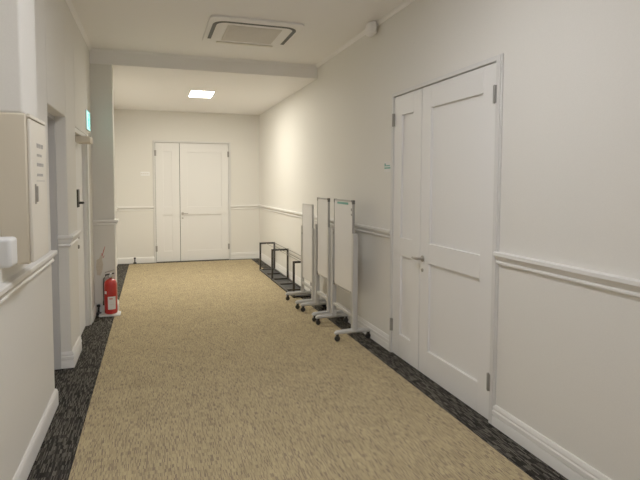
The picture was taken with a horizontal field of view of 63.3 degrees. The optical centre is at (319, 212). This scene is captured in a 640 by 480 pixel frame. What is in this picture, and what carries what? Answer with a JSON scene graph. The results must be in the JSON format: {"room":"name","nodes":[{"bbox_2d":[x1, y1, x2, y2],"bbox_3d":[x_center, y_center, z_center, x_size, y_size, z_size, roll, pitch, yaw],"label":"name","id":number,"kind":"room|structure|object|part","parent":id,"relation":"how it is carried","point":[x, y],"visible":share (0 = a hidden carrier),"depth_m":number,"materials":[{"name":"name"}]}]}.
{"room":"building corridor","nodes":[
{"label":"building corridor","id":0,"kind":"room"},
{"bbox_2d":[0,0,116,479],"bbox_3d":[-1.775,-0.197,2.606,0.524,3.000,13.662,-1,3,-18],"label":"wall","id":1,"kind":"structure","parent":0,"point":[27,383],"depth_m":3.27,"materials":[{"name":"paint"}]},
{"bbox_2d":[0,236,16,267],"bbox_3d":[-1.265,0.152,2.053,0.100,0.126,0.130,-1,3,-18],"label":"plastic box","id":2,"kind":"object","parent":1,"relation":"attached to","point":[8,245],"visible":1,"depth_m":2.02,"materials":[{"name":"white plastic"}]},
{"bbox_2d":[0,0,36,116],"bbox_3d":[-1.374,-1.010,2.336,0.102,1.148,0.315,-1,3,-18],"label":"duct","id":3,"kind":"object","parent":1,"relation":"attached to","point":[18,85],"visible":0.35,"depth_m":2.22,"materials":[{"name":"paint"}]},
{"bbox_2d":[0,112,48,263],"bbox_3d":[-1.363,-0.112,2.406,0.140,0.655,0.350,-1,3,-18],"label":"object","id":4,"kind":"object","parent":1,"relation":"attached to","point":[23,174],"visible":1,"depth_m":2.25,"materials":[{"name":"beige metal"}]},
{"bbox_3d":[-1.272,-0.085,2.334,0.012,0.090,0.025,-1,3,-18],"label":"handle","id":5,"kind":"part","parent":4,"relation":"part of","materials":[{"name":"silver metal"}]},
{"bbox_3d":[-1.314,-0.103,2.422,0.014,0.625,0.342,-1,3,-18],"label":"door","id":6,"kind":"part","parent":4,"relation":"part of","materials":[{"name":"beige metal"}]},
{"bbox_2d":[0,250,56,303],"bbox_3d":[-0.597,0.483,-0.117,0.040,0.075,7.290,-1,3,-18],"label":"trim","id":7,"kind":"structure","parent":1,"relation":"attached to","point":[10,286],"depth_m":2.55,"materials":[{"name":"white paint"}]},
{"bbox_2d":[12,389,58,479],"bbox_3d":[-0.610,1.411,-0.060,0.022,0.106,7.302,-1,3,-18],"label":"baseboard","id":8,"kind":"structure","parent":1,"relation":"attached to","point":[25,466],"depth_m":2.79,"materials":[{"name":"white paint"}]},
{"bbox_2d":[47,112,60,369],"bbox_3d":[-1.988,0.265,3.647,0.153,1.956,0.738,-1,3,-18],"label":"door","id":9,"kind":"structure","parent":1,"relation":"in","point":[51,119],"depth_m":3.99,"materials":[{"name":"grey paint"}]},
{"bbox_2d":[57,230,80,246],"bbox_3d":[-2.036,0.209,4.230,0.110,0.090,0.476,-1,3,-18],"label":"trim","id":10,"kind":"structure","parent":1,"relation":"attached to","point":[63,240],"depth_m":4.02,"materials":[{"name":"white paint"}]},
{"bbox_2d":[61,336,81,368],"bbox_3d":[-2.049,1.144,4.289,0.094,0.126,0.461,-1,3,-18],"label":"baseboard","id":11,"kind":"structure","parent":1,"relation":"attached to","point":[69,359],"depth_m":4.08,"materials":[{"name":"white paint"}]},
{"bbox_2d":[65,0,91,50],"bbox_3d":[-0.976,-1.488,0.960,0.034,0.034,9.790,-1,3,-18],"label":"trim","id":12,"kind":"structure","parent":1,"relation":"attached to","point":[69,3],"depth_m":4.66,"materials":[{"name":"paint"}]},
{"bbox_2d":[75,128,92,335],"bbox_3d":[-2.235,0.200,4.937,0.155,1.935,0.869,-1,3,-18],"label":"door","id":13,"kind":"structure","parent":1,"relation":"in","point":[82,142],"depth_m":5.17,"materials":[{"name":"white paint"}]},
{"bbox_3d":[-2.356,0.178,5.302,0.012,1.935,0.100,-1,3,-18],"label":"architrave","id":14,"kind":"part","parent":13,"relation":"part of","materials":[{"name":"white paint"}]},
{"bbox_2d":[85,109,89,131],"bbox_3d":[-2.379,-0.942,5.323,0.016,0.200,0.280,-1,3,-18],"label":"exit sign","id":15,"kind":"object","parent":1,"relation":"attached to","point":[87,114],"visible":1,"depth_m":5.24,"materials":[{"name":"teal plastic"}]},
{"bbox_2d":[93,219,118,225],"bbox_3d":[-2.394,0.106,5.819,0.258,0.060,0.206,-1,3,-18],"label":"trim","id":16,"kind":"structure","parent":1,"relation":"attached to","point":[95,222],"depth_m":5.73,"materials":[{"name":"white paint"}]},
{"bbox_2d":[92,257,154,321],"bbox_3d":[-2.698,0.970,7.430,0.650,0.106,4.066,-1,3,-18],"label":"baseboard","id":17,"kind":"structure","parent":1,"relation":"attached to","point":[138,259],"depth_m":9.28,"materials":[{"name":"white paint"}]},
{"bbox_2d":[90,63,116,303],"bbox_3d":[-2.425,-0.255,5.806,0.242,2.742,0.170,-1,3,-18],"label":"wall pillar","id":18,"kind":"structure","parent":0,"point":[101,75],"depth_m":5.72,"materials":[{"name":"paint"}]},
{"bbox_2d":[96,247,104,275],"bbox_3d":[-2.432,0.537,5.760,0.098,0.326,0.004,-1,3,-18],"label":"sticker","id":19,"kind":"object","parent":18,"relation":"attached to","point":[99,264],"visible":1,"depth_m":5.76,"materials":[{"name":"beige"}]},
{"bbox_2d":[116,206,153,210],"bbox_3d":[-2.781,0.027,7.643,0.650,0.075,3.506,-1,3,-18],"label":"trim","id":20,"kind":"structure","parent":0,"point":[151,208],"depth_m":9.28,"materials":[{"name":"white paint"}]},
{"bbox_2d":[114,109,259,257],"bbox_3d":[-2.669,-0.603,9.577,3.104,3.000,0.180,-1,3,-18],"label":"wall","id":21,"kind":"structure","parent":0,"point":[134,130],"depth_m":9.40,"materials":[{"name":"paint"}]},
{"bbox_2d":[141,172,149,175],"bbox_3d":[-3.139,-0.700,9.320,0.155,0.070,0.010,-1,3,-18],"label":"room sign","id":22,"kind":"object","parent":21,"relation":"attached to","point":[142,173],"visible":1,"depth_m":9.32,"materials":[{"name":"white plastic"}]},
{"bbox_2d":[152,140,230,262],"bbox_3d":[-2.349,-0.209,9.599,1.401,2.213,0.118,-1,3,-18],"label":"door","id":23,"kind":"structure","parent":21,"relation":"in","point":[199,202],"depth_m":9.60,"materials":[{"name":"white paint"}]},
{"bbox_3d":[-2.780,-0.608,9.468,0.154,1.008,0.029,-1,3,-18],"label":"panel","id":24,"kind":"part","parent":23,"relation":"part of","materials":[{"name":"white paint"}]},
{"bbox_3d":[-2.784,0.370,9.524,0.154,0.668,0.029,-1,3,-18],"label":"panel","id":25,"kind":"part","parent":23,"relation":"part of","materials":[{"name":"white paint"}]},
{"bbox_3d":[-2.154,-0.618,9.669,0.625,1.008,0.029,-1,3,-18],"label":"panel","id":26,"kind":"part","parent":23,"relation":"part of","materials":[{"name":"white paint"}]},
{"bbox_3d":[-2.157,0.360,9.726,0.625,0.668,0.029,-1,3,-18],"label":"panel","id":27,"kind":"part","parent":23,"relation":"part of","materials":[{"name":"white paint"}]},
{"bbox_2d":[90,51,316,114],"bbox_3d":[-1.828,-1.829,7.760,2.620,0.178,3.692,-1,3,-18],"label":"ceiling","id":28,"kind":"structure","parent":0,"point":[140,82],"depth_m":6.74,"materials":[{"name":"paint"}]},
{"bbox_2d":[188,90,214,97],"bbox_3d":[-1.719,-1.718,7.511,0.334,0.014,0.554,-1,3,-18],"label":"recessed light","id":29,"kind":"object","parent":28,"relation":"in","point":[193,93],"visible":1,"depth_m":7.45,"materials":[{"name":"white plastic"}]},
{"bbox_2d":[71,0,404,64],"bbox_3d":[-0.487,-1.680,3.039,3.284,0.120,13.862,-1,3,-18],"label":"ceiling","id":30,"kind":"structure","parent":0,"point":[155,26],"depth_m":4.69,"materials":[{"name":"paint"}]},
{"bbox_2d":[202,15,303,47],"bbox_3d":[-0.662,-1.716,4.979,0.850,0.033,0.850,-1,3,-18],"label":"air conditioner","id":31,"kind":"object","parent":30,"relation":"attached to","point":[223,29],"visible":1,"depth_m":4.87,"materials":[{"name":"paint"}]},
{"bbox_2d":[221,25,281,43],"bbox_3d":[-0.667,-1.707,4.994,0.500,0.012,0.500,-1,3,-18],"label":"grille","id":32,"kind":"object","parent":31,"relation":"attached to","point":[239,33],"depth_m":4.95,"materials":[{"name":"beige plastic"}]},
{"bbox_2d":[27,258,567,479],"bbox_3d":[-0.487,1.335,3.216,3.304,0.120,13.862,-1,3,-18],"label":"floor","id":33,"kind":"structure","parent":0,"point":[54,460],"depth_m":3.43,"materials":[{"name":"grey carpet"}]},
{"bbox_2d":[96,304,101,314],"bbox_3d":[-2.441,1.067,5.726,0.056,0.112,0.056,-1,3,-18],"label":"door stop","id":34,"kind":"object","parent":33,"relation":"on","point":[98,305],"visible":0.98,"depth_m":5.71,"materials":[{"name":"black plastic"}]},
{"bbox_2d":[99,311,120,316],"bbox_3d":[-2.313,1.116,5.723,0.220,0.014,0.190,-1,3,-18],"label":"stand","id":35,"kind":"object","parent":33,"relation":"on","point":[118,313],"visible":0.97,"depth_m":5.67,"materials":[{"name":"white plastic"}]},
{"bbox_2d":[103,269,117,313],"bbox_3d":[-2.309,0.866,5.720,0.140,0.486,0.139,-2,4,-35],"label":"fire extinguisher","id":36,"kind":"object","parent":35,"relation":"on","point":[110,304],"visible":1,"depth_m":5.67,"materials":[{"name":"red metal"}]},
{"bbox_2d":[68,259,533,479],"bbox_3d":[-0.324,1.271,3.280,2.183,0.002,13.190,-1,3,-18],"label":"carpet","id":37,"kind":"object","parent":33,"relation":"on","point":[207,371],"visible":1,"depth_m":3.44,"materials":[{"name":"beige carpet"}]},
{"bbox_2d":[259,242,310,297],"bbox_3d":[-0.547,0.784,7.615,0.264,0.469,2.167,-1,3,-18],"label":"wire rack","id":38,"kind":"object","parent":37,"relation":"on","point":[288,285],"visible":0.91,"depth_m":7.73,"materials":[{"name":"black metal"}]},
{"bbox_3d":[-0.876,0.724,8.632,0.264,0.469,0.027,-1,3,-18],"label":"frame","id":39,"kind":"part","parent":38,"relation":"part of","materials":[{"name":"black metal"}]},
{"bbox_3d":[-0.600,0.774,7.777,0.264,0.469,0.027,-1,3,-18],"label":"frame","id":40,"kind":"part","parent":38,"relation":"part of","materials":[{"name":"black metal"}]},
{"bbox_3d":[-0.523,1.028,7.164,0.027,0.020,1.213,-1,3,-18],"label":"rail","id":41,"kind":"part","parent":38,"relation":"part of","materials":[{"name":"black metal"}]},
{"bbox_2d":[263,269,307,295],"bbox_3d":[-0.548,1.011,7.629,0.210,0.007,2.113,-1,3,-18],"label":"tray","id":42,"kind":"object","parent":38,"relation":"on","point":[283,281],"depth_m":7.62,"materials":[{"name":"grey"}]},
{"bbox_3d":[-0.297,1.024,7.237,0.027,0.020,1.213,-1,3,-18],"label":"rail","id":43,"kind":"part","parent":38,"relation":"part of","materials":[{"name":"black metal"}]},
{"bbox_3d":[-0.219,0.844,6.599,0.264,0.469,0.027,-1,3,-18],"label":"frame","id":44,"kind":"part","parent":38,"relation":"part of","materials":[{"name":"black metal"}]},
{"bbox_2d":[285,203,325,308],"bbox_3d":[-0.177,0.496,6.229,0.379,1.202,0.504,-1,3,-18],"label":"whiteboard","id":45,"kind":"object","parent":37,"relation":"on","point":[307,227],"visible":0.83,"depth_m":6.19,"materials":[{"name":"metal"}]},
{"bbox_3d":[-0.217,0.579,6.463,0.040,0.845,0.040,-1,3,-18],"label":"post","id":46,"kind":"part","parent":45,"relation":"part of","materials":[{"name":"grey metal"}]},
{"bbox_3d":[-0.146,0.352,6.231,0.022,0.915,0.410,-1,3,-18],"label":"board frame","id":47,"kind":"part","parent":45,"relation":"part of","materials":[{"name":"grey"}]},
{"bbox_3d":[-0.076,0.605,6.026,0.040,0.845,0.040,-1,3,-18],"label":"post","id":48,"kind":"part","parent":45,"relation":"part of","materials":[{"name":"grey metal"}]},
{"bbox_2d":[300,197,343,321],"bbox_3d":[0.021,0.483,5.671,0.364,1.294,0.489,-1,3,-18],"label":"whiteboard","id":49,"kind":"object","parent":37,"relation":"on","point":[322,228],"visible":0.9,"depth_m":5.64,"materials":[{"name":"metal"}]},
{"bbox_3d":[-0.033,0.583,5.891,0.049,0.905,0.049,-1,3,-18],"label":"post","id":50,"kind":"part","parent":49,"relation":"part of","materials":[{"name":"grey metal"}]},
{"bbox_3d":[0.036,0.271,5.663,0.022,0.865,0.380,-1,3,-18],"label":"board frame","id":51,"kind":"part","parent":49,"relation":"part of","materials":[{"name":"silver metal"}]},
{"bbox_3d":[0.102,0.607,5.473,0.049,0.905,0.049,-1,3,-18],"label":"post","id":52,"kind":"part","parent":49,"relation":"part of","materials":[{"name":"grey metal"}]},
{"bbox_2d":[315,199,370,340],"bbox_3d":[0.215,0.518,5.068,0.364,1.296,0.629,-1,3,-18],"label":"whiteboard","id":53,"kind":"object","parent":37,"relation":"on","point":[344,240],"visible":1,"depth_m":4.99,"materials":[{"name":"metal"}]},
{"bbox_3d":[0.140,0.614,5.354,0.049,0.905,0.049,-1,3,-18],"label":"post","id":54,"kind":"part","parent":53,"relation":"part of","materials":[{"name":"grey metal"}]},
{"bbox_3d":[0.230,0.308,5.060,0.022,0.872,0.520,-1,3,-18],"label":"board frame","id":55,"kind":"part","parent":53,"relation":"part of","materials":[{"name":"silver metal"}]},
{"bbox_3d":[0.318,0.647,4.803,0.049,0.905,0.049,-1,3,-18],"label":"post","id":56,"kind":"part","parent":53,"relation":"part of","materials":[{"name":"grey metal"}]},
{"bbox_2d":[259,0,639,479],"bbox_3d":[0.985,-0.245,3.599,0.180,3.000,13.862,-1,3,-18],"label":"wall","id":57,"kind":"structure","parent":0,"point":[568,353],"depth_m":2.78,"materials":[{"name":"paint"}]},
{"bbox_2d":[90,48,316,67],"bbox_3d":[-1.258,-1.780,5.990,2.580,0.034,0.034,-1,3,-18],"label":"trim","id":58,"kind":"structure","parent":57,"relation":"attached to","point":[92,49],"depth_m":5.95,"materials":[{"name":"paint"}]},
{"bbox_2d":[231,252,388,350],"bbox_3d":[-0.539,0.981,7.197,0.562,0.126,5.835,-1,3,-18],"label":"baseboard","id":59,"kind":"structure","parent":57,"relation":"attached to","point":[377,335],"depth_m":5.84,"materials":[{"name":"white paint"}]},
{"bbox_2d":[230,205,389,238],"bbox_3d":[-0.536,0.045,7.143,0.562,0.110,5.835,-1,3,-18],"label":"trim","id":60,"kind":"structure","parent":57,"relation":"attached to","point":[382,232],"depth_m":6.48,"materials":[{"name":"white paint"}]},
{"bbox_2d":[316,0,414,67],"bbox_3d":[1.455,-1.526,1.743,0.034,0.034,9.790,-1,3,-18],"label":"trim","id":61,"kind":"structure","parent":57,"relation":"attached to","point":[405,3],"depth_m":4.96,"materials":[{"name":"paint"}]},
{"bbox_2d":[365,21,376,36],"bbox_3d":[0.463,-1.650,4.683,0.082,0.105,0.190,-1,3,-18],"label":"ceiling fitting","id":62,"kind":"object","parent":57,"relation":"attached to","point":[371,27],"visible":1,"depth_m":4.63,"materials":[{"name":"paint"}]},
{"bbox_2d":[384,161,390,171],"bbox_3d":[0.589,-0.400,4.519,0.007,0.090,0.130,-1,3,-18],"label":"door sign","id":63,"kind":"object","parent":57,"relation":"attached to","point":[387,165],"visible":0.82,"depth_m":4.52,"materials":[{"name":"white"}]},
{"bbox_2d":[389,53,503,424],"bbox_3d":[0.834,0.139,3.766,0.118,2.213,1.456,-1,3,-18],"label":"door","id":64,"kind":"structure","parent":57,"relation":"in","point":[446,130],"depth_m":3.59,"materials":[{"name":"white paint"}]},
{"bbox_3d":[0.722,0.688,4.235,0.029,0.668,0.200,-1,3,-18],"label":"panel","id":65,"kind":"part","parent":64,"relation":"part of","materials":[{"name":"white paint"}]},
{"bbox_3d":[0.725,-0.291,4.178,0.029,1.008,0.200,-1,3,-18],"label":"panel","id":66,"kind":"part","parent":64,"relation":"part of","materials":[{"name":"white paint"}]},
{"bbox_3d":[0.932,0.726,3.583,0.029,0.668,0.634,-1,3,-18],"label":"panel","id":67,"kind":"part","parent":64,"relation":"part of","materials":[{"name":"white paint"}]},
{"bbox_3d":[0.935,-0.252,3.526,0.029,1.008,0.634,-1,3,-18],"label":"panel","id":68,"kind":"part","parent":64,"relation":"part of","materials":[{"name":"white paint"}]},
{"bbox_2d":[492,405,611,479],"bbox_3d":[2.001,1.394,0.201,0.025,0.126,6.199,-1,3,-18],"label":"baseboard","id":69,"kind":"structure","parent":57,"relation":"attached to","point":[567,464],"depth_m":2.72,"materials":[{"name":"white paint"}]},
{"bbox_2d":[493,252,639,297],"bbox_3d":[1.997,0.441,0.144,0.040,0.075,6.199,-1,3,-18],"label":"trim","id":70,"kind":"structure","parent":57,"relation":"attached to","point":[606,281],"depth_m":2.51,"materials":[{"name":"white paint"}]}
]}

